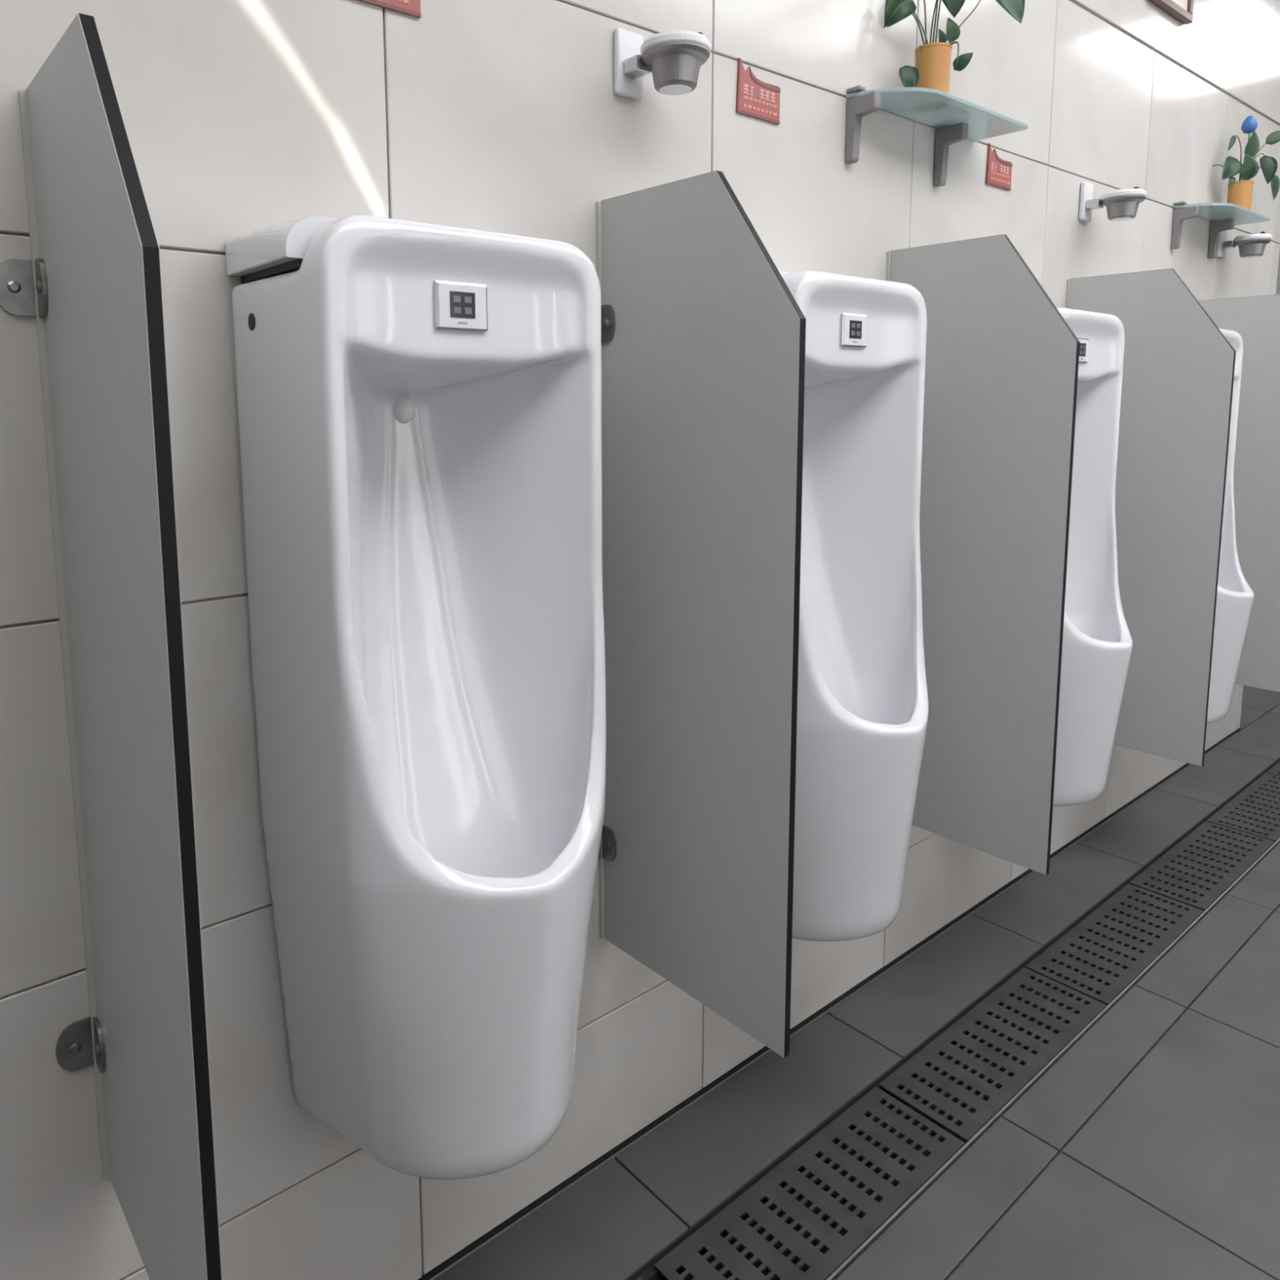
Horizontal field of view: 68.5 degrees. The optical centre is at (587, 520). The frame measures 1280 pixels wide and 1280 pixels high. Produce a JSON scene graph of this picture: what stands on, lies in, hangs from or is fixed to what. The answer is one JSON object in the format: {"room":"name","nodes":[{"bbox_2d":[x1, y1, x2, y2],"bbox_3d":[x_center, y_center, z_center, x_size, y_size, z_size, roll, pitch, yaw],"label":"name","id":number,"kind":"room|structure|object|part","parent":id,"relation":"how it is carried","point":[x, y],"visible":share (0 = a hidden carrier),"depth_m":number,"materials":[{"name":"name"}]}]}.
{"room":"public restroom","nodes":[
{"label":"public restroom","id":0,"kind":"room"},
{"bbox_2d":[0,0,1279,1279],"bbox_3d":[0.209,-0.400,1.720,5.970,3.040,0.201,-6,9,-39],"label":"wall","id":1,"kind":"structure","parent":0,"point":[240,117],"depth_m":1.27,"materials":[{"name":"beige tile"}]},
{"bbox_2d":[0,13,222,1279],"bbox_3d":[-0.452,0.182,0.861,0.055,1.202,0.382,-6,9,-39],"label":"partition","id":2,"kind":"structure","parent":1,"relation":"attached to","point":[91,282],"depth_m":0.83,"materials":[{"name":"grey"}]},
{"bbox_2d":[357,0,421,17],"bbox_3d":[-0.258,-0.685,1.164,0.112,0.088,0.004,-6,9,-39],"label":"sign","id":3,"kind":"object","parent":1,"relation":"attached to","point":[410,7],"visible":1,"depth_m":1.19,"materials":[{"name":"red"}]},
{"bbox_2d":[225,215,606,1179],"bbox_3d":[-0.153,0.224,1.132,0.386,1.108,0.349,-6,9,-39],"label":"urinal","id":4,"kind":"object","parent":1,"relation":"attached to","point":[420,403],"visible":1,"depth_m":1.08,"materials":[{"name":"white ceramic"}]},
{"bbox_3d":[-0.211,-0.312,1.133,0.386,0.044,0.176,-6,9,-39],"label":"lid","id":5,"kind":"part","parent":4,"relation":"part of","materials":[{"name":"white ceramic"}]},
{"bbox_3d":[-0.137,-0.235,1.031,0.061,0.046,0.001,-6,9,-39],"label":"plate","id":6,"kind":"part","parent":4,"relation":"part of","materials":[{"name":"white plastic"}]},
{"bbox_2d":[613,27,711,100],"bbox_3d":[0.118,-0.686,1.389,0.103,0.100,0.139,-6,9,-39],"label":"ashtray","id":7,"kind":"object","parent":1,"relation":"attached to","point":[675,58],"visible":1,"depth_m":1.36,"materials":[{"name":"white plastic"}]},
{"bbox_3d":[0.063,-0.693,1.425,0.054,0.095,0.012,-6,9,-39],"label":"plate","id":8,"kind":"part","parent":7,"relation":"part of","materials":[{"name":"white plastic"}]},
{"bbox_3d":[0.076,-0.682,1.408,0.030,0.022,0.032,-6,9,-39],"label":"arm","id":9,"kind":"part","parent":7,"relation":"part of","materials":[{"name":"silver metal"}]},
{"bbox_2d":[641,41,710,93],"bbox_3d":[0.130,-0.660,1.378,0.100,0.048,0.100,-6,9,-39],"label":"cup","id":10,"kind":"object","parent":7,"relation":"on","point":[674,66],"depth_m":1.35,"materials":[{"name":"grey metal"}]},
{"bbox_2d":[595,170,805,1057],"bbox_3d":[0.131,0.125,1.338,0.055,1.190,0.382,-6,9,-39],"label":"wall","id":11,"kind":"structure","parent":1,"relation":"attached to","point":[703,335],"depth_m":1.32,"materials":[{"name":"grey"}]},
{"bbox_2d":[735,57,780,124],"bbox_3d":[0.295,-0.740,1.618,0.112,0.088,0.004,-6,9,-39],"label":"sign","id":12,"kind":"object","parent":1,"relation":"attached to","point":[755,98],"visible":1,"depth_m":1.61,"materials":[{"name":"red"}]},
{"bbox_2d":[417,728,1240,1279],"bbox_3d":[0.279,1.074,1.828,5.970,0.006,0.011,-6,9,-39],"label":"baseboard","id":13,"kind":"structure","parent":1,"relation":"attached to","point":[503,1225],"depth_m":1.80,"materials":[{"name":"black"}]},
{"bbox_2d":[778,270,928,941],"bbox_3d":[0.411,0.157,1.592,0.386,1.108,0.349,-6,9,-39],"label":"urinal","id":14,"kind":"object","parent":1,"relation":"attached to","point":[863,705],"visible":0.53,"depth_m":1.59,"materials":[{"name":"white ceramic"}]},
{"bbox_3d":[0.352,-0.379,1.593,0.386,0.044,0.176,-6,9,-39],"label":"lid","id":15,"kind":"part","parent":14,"relation":"part of","materials":[{"name":"white ceramic"}]},
{"bbox_3d":[0.426,-0.302,1.492,0.061,0.046,0.001,-6,9,-39],"label":"plate","id":16,"kind":"part","parent":14,"relation":"part of","materials":[{"name":"white plastic"}]},
{"bbox_2d":[844,84,1028,186],"bbox_3d":[0.713,-0.764,1.885,0.479,0.134,0.122,-6,9,-39],"label":"glass shelf","id":17,"kind":"object","parent":1,"relation":"attached to","point":[956,119],"visible":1,"depth_m":1.85,"materials":[{"name":"teal"}]},
{"bbox_3d":[0.714,-0.818,1.879,0.476,0.008,0.121,-6,9,-39],"label":"glass plate","id":18,"kind":"part","parent":17,"relation":"part of","materials":[{"name":"green"}]},
{"bbox_2d":[884,0,1025,93],"bbox_3d":[0.706,-0.976,1.817,0.279,0.318,0.079,0,7,0],"label":"potted plant","id":19,"kind":"object","parent":17,"relation":"on","point":[931,70],"visible":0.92,"depth_m":1.80,"materials":[{"name":"green plant"}]},
{"bbox_3d":[0.634,-0.971,1.826,0.053,0.110,0.007,1,7,11],"label":"stem","id":20,"kind":"part","parent":19,"relation":"part of","materials":[{"name":"green"}]},
{"bbox_3d":[0.639,-0.891,1.807,0.044,0.051,0.012,-4,8,-26],"label":"stem","id":21,"kind":"part","parent":19,"relation":"part of","materials":[{"name":"green"}]},
{"bbox_3d":[0.644,-0.960,1.817,0.047,0.090,0.004,-1,7,-8],"label":"stem","id":22,"kind":"part","parent":19,"relation":"part of","materials":[{"name":"green"}]},
{"bbox_3d":[0.654,-1.008,1.833,0.026,0.180,0.006,5,9,38],"label":"stem","id":23,"kind":"part","parent":19,"relation":"part of","materials":[{"name":"green"}]},
{"bbox_3d":[0.680,-0.980,1.818,0.031,0.128,0.005,4,8,30],"label":"stem","id":24,"kind":"part","parent":19,"relation":"part of","materials":[{"name":"green"}]},
{"bbox_3d":[0.675,-0.869,1.835,0.069,0.102,0.069,-6,9,-39],"label":"pot","id":25,"kind":"part","parent":19,"relation":"part of","materials":[{"name":"orange ceramic"}]},
{"bbox_3d":[0.680,-1.026,1.822,0.014,0.219,0.008,6,10,43],"label":"stem","id":26,"kind":"part","parent":19,"relation":"part of","materials":[{"name":"green"}]},
{"bbox_3d":[0.706,-1.015,1.824,0.062,0.196,0.006,-2,7,-10],"label":"stem","id":27,"kind":"part","parent":19,"relation":"part of","materials":[{"name":"green"}]},
{"bbox_3d":[0.703,-0.894,1.806,0.005,0.053,0.028,-6,9,-39],"label":"stem","id":28,"kind":"part","parent":19,"relation":"part of","materials":[{"name":"green"}]},
{"bbox_3d":[0.740,-0.984,1.823,0.067,0.135,0.059,-6,9,-39],"label":"stem","id":29,"kind":"part","parent":19,"relation":"part of","materials":[{"name":"green"}]},
{"bbox_2d":[885,234,1079,875],"bbox_3d":[0.726,0.061,1.825,0.055,1.190,0.382,-6,9,-39],"label":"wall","id":30,"kind":"structure","parent":1,"relation":"attached to","point":[1002,360],"depth_m":1.79,"materials":[{"name":"grey"}]},
{"bbox_2d":[985,142,1012,190],"bbox_3d":[0.945,-0.810,2.150,0.112,0.088,0.004,-6,9,-39],"label":"sign","id":31,"kind":"object","parent":1,"relation":"attached to","point":[998,171],"visible":1,"depth_m":2.14,"materials":[{"name":"red"}]},
{"bbox_2d":[1053,306,1132,806],"bbox_3d":[1.047,0.094,2.114,0.386,1.108,0.349,-6,9,-39],"label":"urinal","id":32,"kind":"object","parent":1,"relation":"attached to","point":[1097,643],"visible":0.31,"depth_m":2.10,"materials":[{"name":"white ceramic"}]},
{"bbox_3d":[1.063,-0.365,2.014,0.061,0.046,0.001,-6,9,-39],"label":"plate","id":33,"kind":"part","parent":32,"relation":"part of","materials":[{"name":"white plastic"}]},
{"bbox_2d":[1079,182,1146,222],"bbox_3d":[1.350,-0.819,2.397,0.103,0.100,0.139,-6,9,-39],"label":"ashtray","id":34,"kind":"object","parent":1,"relation":"attached to","point":[1121,205],"visible":1,"depth_m":2.37,"materials":[{"name":"silver metal"}]},
{"bbox_3d":[1.295,-0.826,2.434,0.054,0.095,0.012,-6,9,-39],"label":"plate","id":35,"kind":"part","parent":34,"relation":"part of","materials":[{"name":"white plastic"}]},
{"bbox_3d":[1.308,-0.815,2.417,0.030,0.022,0.032,-6,9,-39],"label":"arm","id":36,"kind":"part","parent":34,"relation":"part of","materials":[{"name":"silver metal"}]},
{"bbox_2d":[1100,195,1145,220],"bbox_3d":[1.362,-0.793,2.387,0.100,0.048,0.100,-6,9,-39],"label":"cup","id":37,"kind":"object","parent":34,"relation":"on","point":[1118,207],"depth_m":2.36,"materials":[{"name":"grey metal"}]},
{"bbox_2d":[1066,268,1235,766],"bbox_3d":[1.357,-0.011,2.341,0.055,1.198,0.382,-6,9,-39],"label":"partition","id":38,"kind":"structure","parent":1,"relation":"attached to","point":[1178,373],"depth_m":2.29,"materials":[{"name":"grey"}]},
{"bbox_2d":[1149,0,1194,24],"bbox_3d":[1.643,-1.635,2.620,0.285,0.400,0.021,-6,9,-39],"label":"framed picture","id":39,"kind":"object","parent":1,"relation":"attached to","point":[1182,11],"visible":1,"depth_m":2.67,"materials":[{"name":"brown"}]},
{"bbox_2d":[1170,200,1271,258],"bbox_3d":[1.981,-0.901,2.924,0.479,0.134,0.122,-6,9,-39],"label":"glass shelf","id":40,"kind":"object","parent":1,"relation":"attached to","point":[1223,216],"visible":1,"depth_m":2.88,"materials":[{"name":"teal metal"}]},
{"bbox_3d":[1.982,-0.955,2.918,0.476,0.008,0.121,-6,9,-39],"label":"glass plate","id":41,"kind":"part","parent":40,"relation":"part of","materials":[{"name":"teal"}]},
{"bbox_2d":[1212,115,1279,210],"bbox_3d":[2.071,-1.121,2.964,0.270,0.307,0.075,-1,7,-4],"label":"potted plant","id":42,"kind":"object","parent":40,"relation":"on","point":[1240,193],"visible":0.92,"depth_m":2.95,"materials":[{"name":"green plant"}]},
{"bbox_3d":[2.056,-1.139,2.965,0.032,0.153,0.004,0,7,-1],"label":"stem","id":43,"kind":"part","parent":42,"relation":"part of","materials":[{"name":"green"}]},
{"bbox_3d":[2.074,-1.020,2.980,0.069,0.102,0.069,-6,9,-39],"label":"pot","id":44,"kind":"part","parent":42,"relation":"part of","materials":[{"name":"orange ceramic"}]},
{"bbox_3d":[2.085,-1.246,2.952,0.044,0.056,0.043,-6,9,-39],"label":"flower","id":45,"kind":"part","parent":42,"relation":"part of","materials":[{"name":"blue plant"}]},
{"bbox_2d":[1206,328,1253,723],"bbox_3d":[1.674,0.027,2.627,0.386,1.108,0.349,-6,9,-39],"label":"urinal","id":46,"kind":"object","parent":1,"relation":"attached to","point":[1235,597],"visible":0.12,"depth_m":2.56,"materials":[{"name":"white ceramic"}]},
{"bbox_2d":[1197,294,1279,692],"bbox_3d":[2.008,-0.079,2.875,0.055,1.194,0.382,-6,9,-39],"label":"partition","id":47,"kind":"structure","parent":1,"relation":"attached to","point":[1256,473],"depth_m":2.85,"materials":[{"name":"grey"}]},
{"bbox_2d":[1216,230,1272,258],"bbox_3d":[2.137,-0.904,3.041,0.103,0.100,0.139,-6,9,-39],"label":"ashtray","id":48,"kind":"object","parent":1,"relation":"attached to","point":[1250,246],"visible":0.98,"depth_m":3.01,"materials":[{"name":"silver metal"}]},
{"bbox_3d":[2.082,-0.911,3.078,0.054,0.095,0.012,-6,9,-39],"label":"plate","id":49,"kind":"part","parent":48,"relation":"part of","materials":[{"name":"white plastic"}]},
{"bbox_3d":[2.095,-0.900,3.060,0.030,0.022,0.032,-6,9,-39],"label":"arm","id":50,"kind":"part","parent":48,"relation":"part of","materials":[{"name":"silver metal"}]},
{"bbox_2d":[1234,238,1271,257],"bbox_3d":[2.148,-0.877,3.031,0.100,0.048,0.100,-6,9,-39],"label":"cup","id":51,"kind":"object","parent":48,"relation":"on","point":[1247,247],"depth_m":3.01,"materials":[{"name":"grey metal"}]},
{"bbox_2d":[433,685,1279,1279],"bbox_3d":[2.029,1.043,2.166,9.100,0.036,4.900,-6,9,-39],"label":"floor","id":52,"kind":"structure","parent":0,"point":[1149,1149],"depth_m":1.70,"materials":[{"name":"grey tile"}]},
{"bbox_2d":[625,757,1279,1279],"bbox_3d":[1.746,0.994,2.656,6.548,0.063,0.196,-6,9,-39],"label":"drain grate","id":53,"kind":"object","parent":52,"relation":"in","point":[652,1273],"depth_m":1.80,"materials":[{"name":"black"}]},
{"bbox_3d":[0.384,1.116,1.538,0.583,0.004,0.180,-6,9,-39],"label":"drain grate","id":54,"kind":"part","parent":53,"relation":"part of","materials":[{"name":"grey metal"}]},
{"bbox_3d":[0.841,1.067,1.912,0.583,0.004,0.180,-6,9,-39],"label":"drain grate","id":55,"kind":"part","parent":53,"relation":"part of","materials":[{"name":"grey metal"}]},
{"bbox_3d":[1.807,0.977,2.579,6.548,0.010,0.004,-6,9,-39],"label":"edge trim","id":56,"kind":"part","parent":53,"relation":"part of","materials":[{"name":"silver metal"}]},
{"bbox_3d":[1.297,1.018,2.285,0.583,0.004,0.180,-6,9,-39],"label":"drain grate","id":57,"kind":"part","parent":53,"relation":"part of","materials":[{"name":"grey metal"}]},
{"bbox_3d":[1.753,0.968,2.658,0.583,0.004,0.180,-6,9,-39],"label":"drain grate","id":58,"kind":"part","parent":53,"relation":"part of","materials":[{"name":"grey metal"}]},
{"bbox_3d":[2.208,0.919,3.031,0.583,0.004,0.180,-6,9,-39],"label":"drain grate","id":59,"kind":"part","parent":53,"relation":"part of","materials":[{"name":"grey metal"}]},
{"bbox_3d":[2.664,0.871,3.405,0.583,0.004,0.180,-6,9,-39],"label":"drain grate","id":60,"kind":"part","parent":53,"relation":"part of","materials":[{"name":"grey metal"}]},
{"bbox_2d":[1275,243,1279,294],"bbox_3d":[5.567,-0.822,4.885,0.100,3.050,4.900,-6,9,-39],"label":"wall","id":61,"kind":"structure","parent":0,"point":[1277,289],"depth_m":6.05,"materials":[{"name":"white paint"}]}
]}

